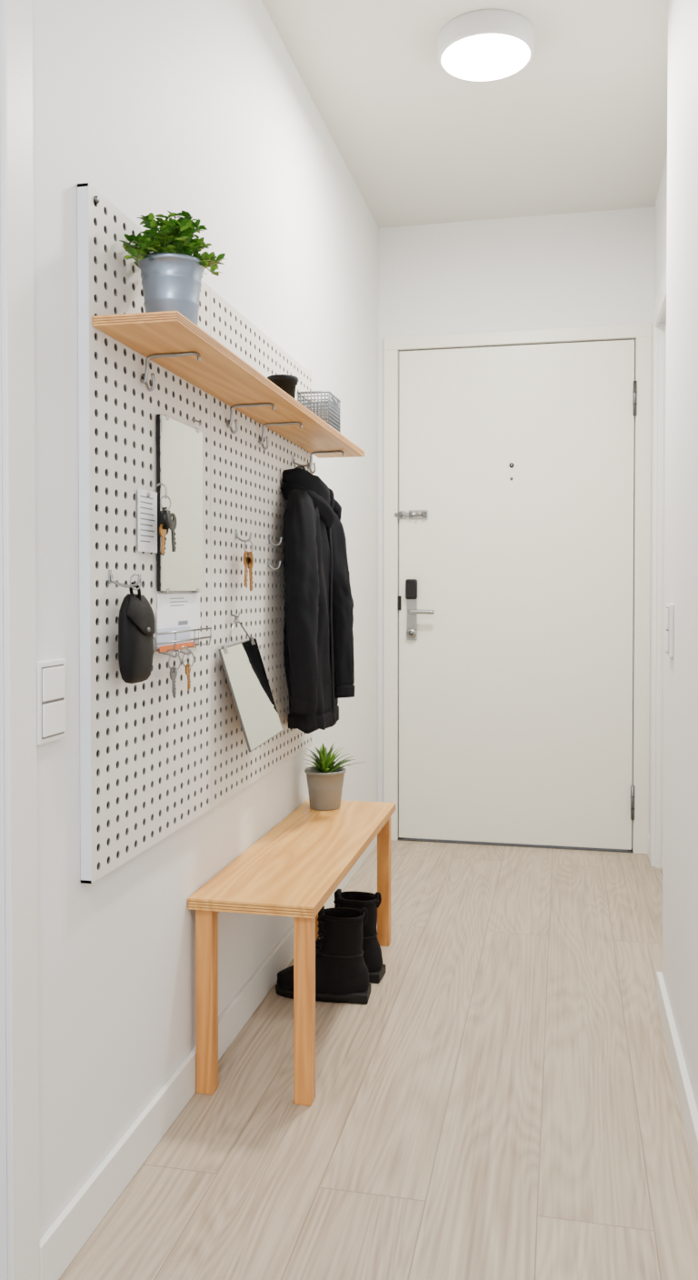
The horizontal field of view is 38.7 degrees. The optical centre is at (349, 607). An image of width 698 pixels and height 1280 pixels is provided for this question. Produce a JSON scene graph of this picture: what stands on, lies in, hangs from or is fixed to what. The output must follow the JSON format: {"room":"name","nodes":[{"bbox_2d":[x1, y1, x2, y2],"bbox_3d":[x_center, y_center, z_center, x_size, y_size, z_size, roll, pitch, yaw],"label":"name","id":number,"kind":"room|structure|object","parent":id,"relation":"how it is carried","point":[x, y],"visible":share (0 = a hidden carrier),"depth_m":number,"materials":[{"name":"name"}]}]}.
{"room":"apartment entrance hallway","nodes":[
{"label":"apartment entrance hallway","id":0,"kind":"room"},
{"bbox_2d":[31,0,378,1239],"bbox_3d":[-0.554,-0.252,1.407,0.150,2.570,5.726,0,1,12],"label":"wall","id":1,"kind":"structure","parent":0,"point":[200,108],"depth_m":1.93,"materials":[{"name":"white paint"}]},
{"bbox_2d":[0,0,39,1279],"bbox_3d":[-0.633,-0.009,0.998,0.150,2.100,0.965,0,1,12],"label":"trim","id":2,"kind":"structure","parent":1,"relation":"attached to","point":[19,1081],"depth_m":1.40,"materials":[{"name":"white paint"}]},
{"bbox_2d":[36,658,66,745],"bbox_3d":[-0.451,0.141,1.504,0.014,0.124,0.084,0,1,12],"label":"light switch","id":3,"kind":"object","parent":1,"relation":"attached to","point":[51,700],"visible":1,"depth_m":1.49,"materials":[{"name":"white plastic"}]},
{"bbox_2d":[77,182,312,883],"bbox_3d":[-0.271,-0.129,2.308,0.023,1.125,1.453,0,1,12],"label":"pegboard","id":4,"kind":"object","parent":1,"relation":"attached to","point":[154,761],"visible":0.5,"depth_m":1.85,"materials":[{"name":"white metal"}]},
{"bbox_2d":[109,569,140,588],"bbox_3d":[-0.374,-0.049,1.661,0.056,0.031,0.008,0,1,12],"label":"hook","id":5,"kind":"object","parent":4,"relation":"attached to","point":[111,576],"visible":1,"depth_m":1.66,"materials":[{"name":"silver metal"}]},
{"bbox_2d":[118,573,154,683],"bbox_3d":[-0.361,0.035,1.696,0.045,0.186,0.111,0,1,12],"label":"pouch","id":6,"kind":"object","parent":5,"relation":"hanging from","point":[136,616],"visible":1,"depth_m":1.66,"materials":[{"name":"black leather"}]},
{"bbox_2d":[137,488,157,552],"bbox_3d":[-0.366,-0.157,1.807,0.008,0.112,0.083,0,1,12],"label":"note","id":7,"kind":"object","parent":4,"relation":"attached to","point":[147,500],"visible":1,"depth_m":1.80,"materials":[{"name":"white paper"}]},
{"bbox_2d":[156,482,176,555],"bbox_3d":[-0.341,-0.163,1.831,0.026,0.133,0.066,0,1,12],"label":"keys","id":8,"kind":"object","parent":4,"relation":"hanging from","point":[166,523],"visible":1,"depth_m":1.82,"materials":[{"name":"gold metal"}]},
{"bbox_2d":[159,646,194,696],"bbox_3d":[-0.330,0.119,1.901,0.040,0.092,0.112,0,1,12],"label":"keys","id":9,"kind":"object","parent":4,"relation":"attached to","point":[174,670],"visible":0.99,"depth_m":1.88,"materials":[{"name":"silver metal"}]},
{"bbox_2d":[156,414,202,592],"bbox_3d":[-0.329,-0.207,1.956,0.018,0.355,0.218,0,1,12],"label":"wall mirror","id":10,"kind":"object","parent":4,"relation":"attached to","point":[179,445],"visible":1,"depth_m":1.94,"materials":[{"name":"mirror"}]},
{"bbox_2d":[153,593,211,653],"bbox_3d":[-0.328,0.027,1.916,0.037,0.108,0.318,0,1,12],"label":"holder","id":11,"kind":"object","parent":4,"relation":"attached to","point":[178,615],"visible":0.88,"depth_m":1.94,"materials":[{"name":"white paper"}]},
{"bbox_2d":[92,310,364,473],"bbox_3d":[-0.184,-0.434,2.324,0.147,0.098,1.512,0,1,12],"label":"wall shelf","id":12,"kind":"object","parent":4,"relation":"attached to","point":[169,339],"visible":0.98,"depth_m":1.95,"materials":[{"name":"brown wood"}]},
{"bbox_2d":[118,210,226,325],"bbox_3d":[-0.294,-0.576,1.724,0.168,0.212,0.204,0,1,12],"label":"potted plant","id":13,"kind":"object","parent":12,"relation":"on","point":[172,276],"visible":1,"depth_m":1.68,"materials":[{"name":"green plant"}]},
{"bbox_2d":[267,374,298,398],"bbox_3d":[-0.162,-0.516,2.409,0.075,0.083,0.075,0,1,12],"label":"flower pot","id":14,"kind":"object","parent":12,"relation":"on","point":[287,383],"visible":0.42,"depth_m":2.38,"materials":[{"name":"black ceramic"}]},
{"bbox_2d":[296,390,340,433],"bbox_3d":[-0.078,-0.523,2.680,0.095,0.095,0.139,0,1,12],"label":"wire basket","id":15,"kind":"object","parent":12,"relation":"on","point":[334,405],"visible":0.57,"depth_m":2.62,"materials":[{"name":"grey metal"}]},
{"bbox_2d":[235,529,251,541],"bbox_3d":[-0.243,-0.167,2.300,0.040,0.031,0.008,0,1,12],"label":"hook","id":16,"kind":"object","parent":4,"relation":"attached to","point":[236,532],"visible":1,"depth_m":2.30,"materials":[{"name":"silver metal"}]},
{"bbox_2d":[243,540,253,590],"bbox_3d":[-0.229,-0.097,2.297,0.021,0.118,0.082,0,1,12],"label":"keys","id":17,"kind":"object","parent":16,"relation":"hanging from","point":[248,561],"visible":1,"depth_m":2.29,"materials":[{"name":"gold metal"}]},
{"bbox_2d":[218,611,282,752],"bbox_3d":[-0.229,0.164,2.309,0.067,0.311,0.314,0,1,12],"label":"mirror","id":18,"kind":"object","parent":4,"relation":"attached to","point":[243,665],"visible":1,"depth_m":2.29,"materials":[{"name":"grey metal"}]},
{"bbox_2d":[267,558,280,569],"bbox_3d":[-0.192,-0.112,2.551,0.036,0.031,0.008,0,1,12],"label":"hook","id":19,"kind":"object","parent":4,"relation":"attached to","point":[268,561],"visible":1,"depth_m":2.55,"materials":[{"name":"silver metal"}]},
{"bbox_2d":[268,534,281,546],"bbox_3d":[-0.189,-0.174,2.560,0.036,0.031,0.008,0,1,12],"label":"hook","id":20,"kind":"object","parent":4,"relation":"attached to","point":[269,537],"visible":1,"depth_m":2.56,"materials":[{"name":"silver metal"}]},
{"bbox_2d":[292,455,312,466],"bbox_3d":[-0.130,-0.410,2.783,0.056,0.031,0.008,0,1,12],"label":"hook","id":21,"kind":"object","parent":4,"relation":"attached to","point":[294,460],"visible":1,"depth_m":2.78,"materials":[{"name":"silver metal"}]},
{"bbox_2d":[280,465,354,733],"bbox_3d":[-0.082,-0.032,2.720,0.174,0.726,0.386,0,1,12],"label":"jacket","id":22,"kind":"object","parent":21,"relation":"hanging from","point":[318,634],"visible":1,"depth_m":2.65,"materials":[{"name":"black fabric"}]},
{"bbox_2d":[40,835,377,1279],"bbox_3d":[-0.166,0.963,2.842,0.012,0.085,2.799,0,1,12],"label":"baseboard","id":23,"kind":"structure","parent":1,"relation":"attached to","point":[70,1231],"depth_m":1.83,"materials":[{"name":"white paint"}]},
{"bbox_2d":[58,840,697,1279],"bbox_3d":[0.146,1.058,1.409,2.100,0.050,5.976,0,1,12],"label":"floor","id":24,"kind":"structure","parent":0,"point":[503,1104],"depth_m":2.00,"materials":[{"name":"brown wood"}]},
{"bbox_2d":[187,799,395,1106],"bbox_3d":[-0.098,0.803,2.530,0.272,0.417,1.001,0,1,12],"label":"bench","id":25,"kind":"object","parent":24,"relation":"on","point":[293,870],"visible":0.94,"depth_m":2.12,"materials":[{"name":"brown wood"}]},
{"bbox_2d":[304,742,364,810],"bbox_3d":[-0.043,0.490,2.913,0.174,0.195,0.236,0,1,12],"label":"potted succulent","id":26,"kind":"object","parent":25,"relation":"on","point":[325,779],"visible":1,"depth_m":2.88,"materials":[{"name":"beige ceramic"}]},
{"bbox_2d":[275,905,371,1004],"bbox_3d":[-0.069,0.892,2.588,0.252,0.236,0.092,0,1,12],"label":"boot","id":27,"kind":"object","parent":24,"relation":"on","point":[342,975],"visible":0.91,"depth_m":2.55,"materials":[{"name":"black leather"}]},
{"bbox_2d":[315,889,385,983],"bbox_3d":[-0.028,0.890,2.731,0.252,0.236,0.091,0,1,12],"label":"boot","id":28,"kind":"object","parent":24,"relation":"on","point":[373,957],"visible":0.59,"depth_m":2.69,"materials":[{"name":"black leather"}]},
{"bbox_2d":[261,0,668,228],"bbox_3d":[0.146,-1.587,1.358,2.100,0.100,5.976,0,1,12],"label":"ceiling","id":29,"kind":"structure","parent":0,"point":[582,127],"depth_m":3.10,"materials":[{"name":"white paint"}]},
{"bbox_2d":[437,9,534,81],"bbox_3d":[0.374,-1.528,2.719,0.262,0.070,0.262,0,1,12],"label":"ceiling lamp","id":30,"kind":"object","parent":29,"relation":"attached to","point":[486,45],"depth_m":2.65,"materials":[{"name":"white plastic"}]},
{"bbox_2d":[378,206,654,851],"bbox_3d":[0.793,-0.305,4.147,1.800,2.570,0.200,0,1,12],"label":"wall","id":31,"kind":"structure","parent":0,"point":[596,268],"depth_m":4.06,"materials":[{"name":"white paint"}]},
{"bbox_2d":[394,340,637,849],"bbox_3d":[0.667,-0.049,4.061,0.972,2.038,0.112,0,1,12],"label":"door","id":32,"kind":"structure","parent":31,"relation":"in","point":[515,515],"depth_m":4.07,"materials":[{"name":"white paint"}]},
{"bbox_2d":[383,323,651,854],"bbox_3d":[0.693,-0.074,4.159,1.076,2.108,0.208,0,1,12],"label":"trim","id":33,"kind":"structure","parent":31,"relation":"attached to","point":[642,332],"depth_m":4.03,"materials":[{"name":"white paint"}]},
{"bbox_2d":[654,0,697,1110],"bbox_3d":[0.682,-0.247,1.140,0.349,2.570,5.726,0,1,12],"label":"wall","id":34,"kind":"structure","parent":0,"point":[676,204],"depth_m":2.17,"materials":[{"name":"white paint"}]},
{"bbox_2d":[649,268,666,868],"bbox_3d":[1.147,-0.074,3.354,0.164,2.140,1.002,0,1,12],"label":"trim","id":35,"kind":"structure","parent":34,"relation":"attached to","point":[658,328],"depth_m":3.77,"materials":[{"name":"white paint"}]},
{"bbox_2d":[660,324,666,869],"bbox_3d":[1.120,-0.028,3.360,0.040,2.034,0.790,0,1,12],"label":"door","id":36,"kind":"structure","parent":34,"relation":"in","point":[665,325],"depth_m":3.71,"materials":[{"name":"white paint"}]},
{"bbox_2d":[664,603,673,657],"bbox_3d":[0.756,0.053,2.350,0.014,0.124,0.084,0,1,12],"label":"light switch","id":37,"kind":"object","parent":34,"relation":"attached to","point":[669,610],"visible":1,"depth_m":2.31,"materials":[{"name":"white plastic"}]},
{"bbox_2d":[647,833,697,1184],"bbox_3d":[0.741,0.981,2.072,0.109,0.078,3.926,0,1,12],"label":"baseboard","id":38,"kind":"structure","parent":34,"relation":"attached to","point":[688,1107],"depth_m":2.07,"materials":[{"name":"white paint"}]}
]}

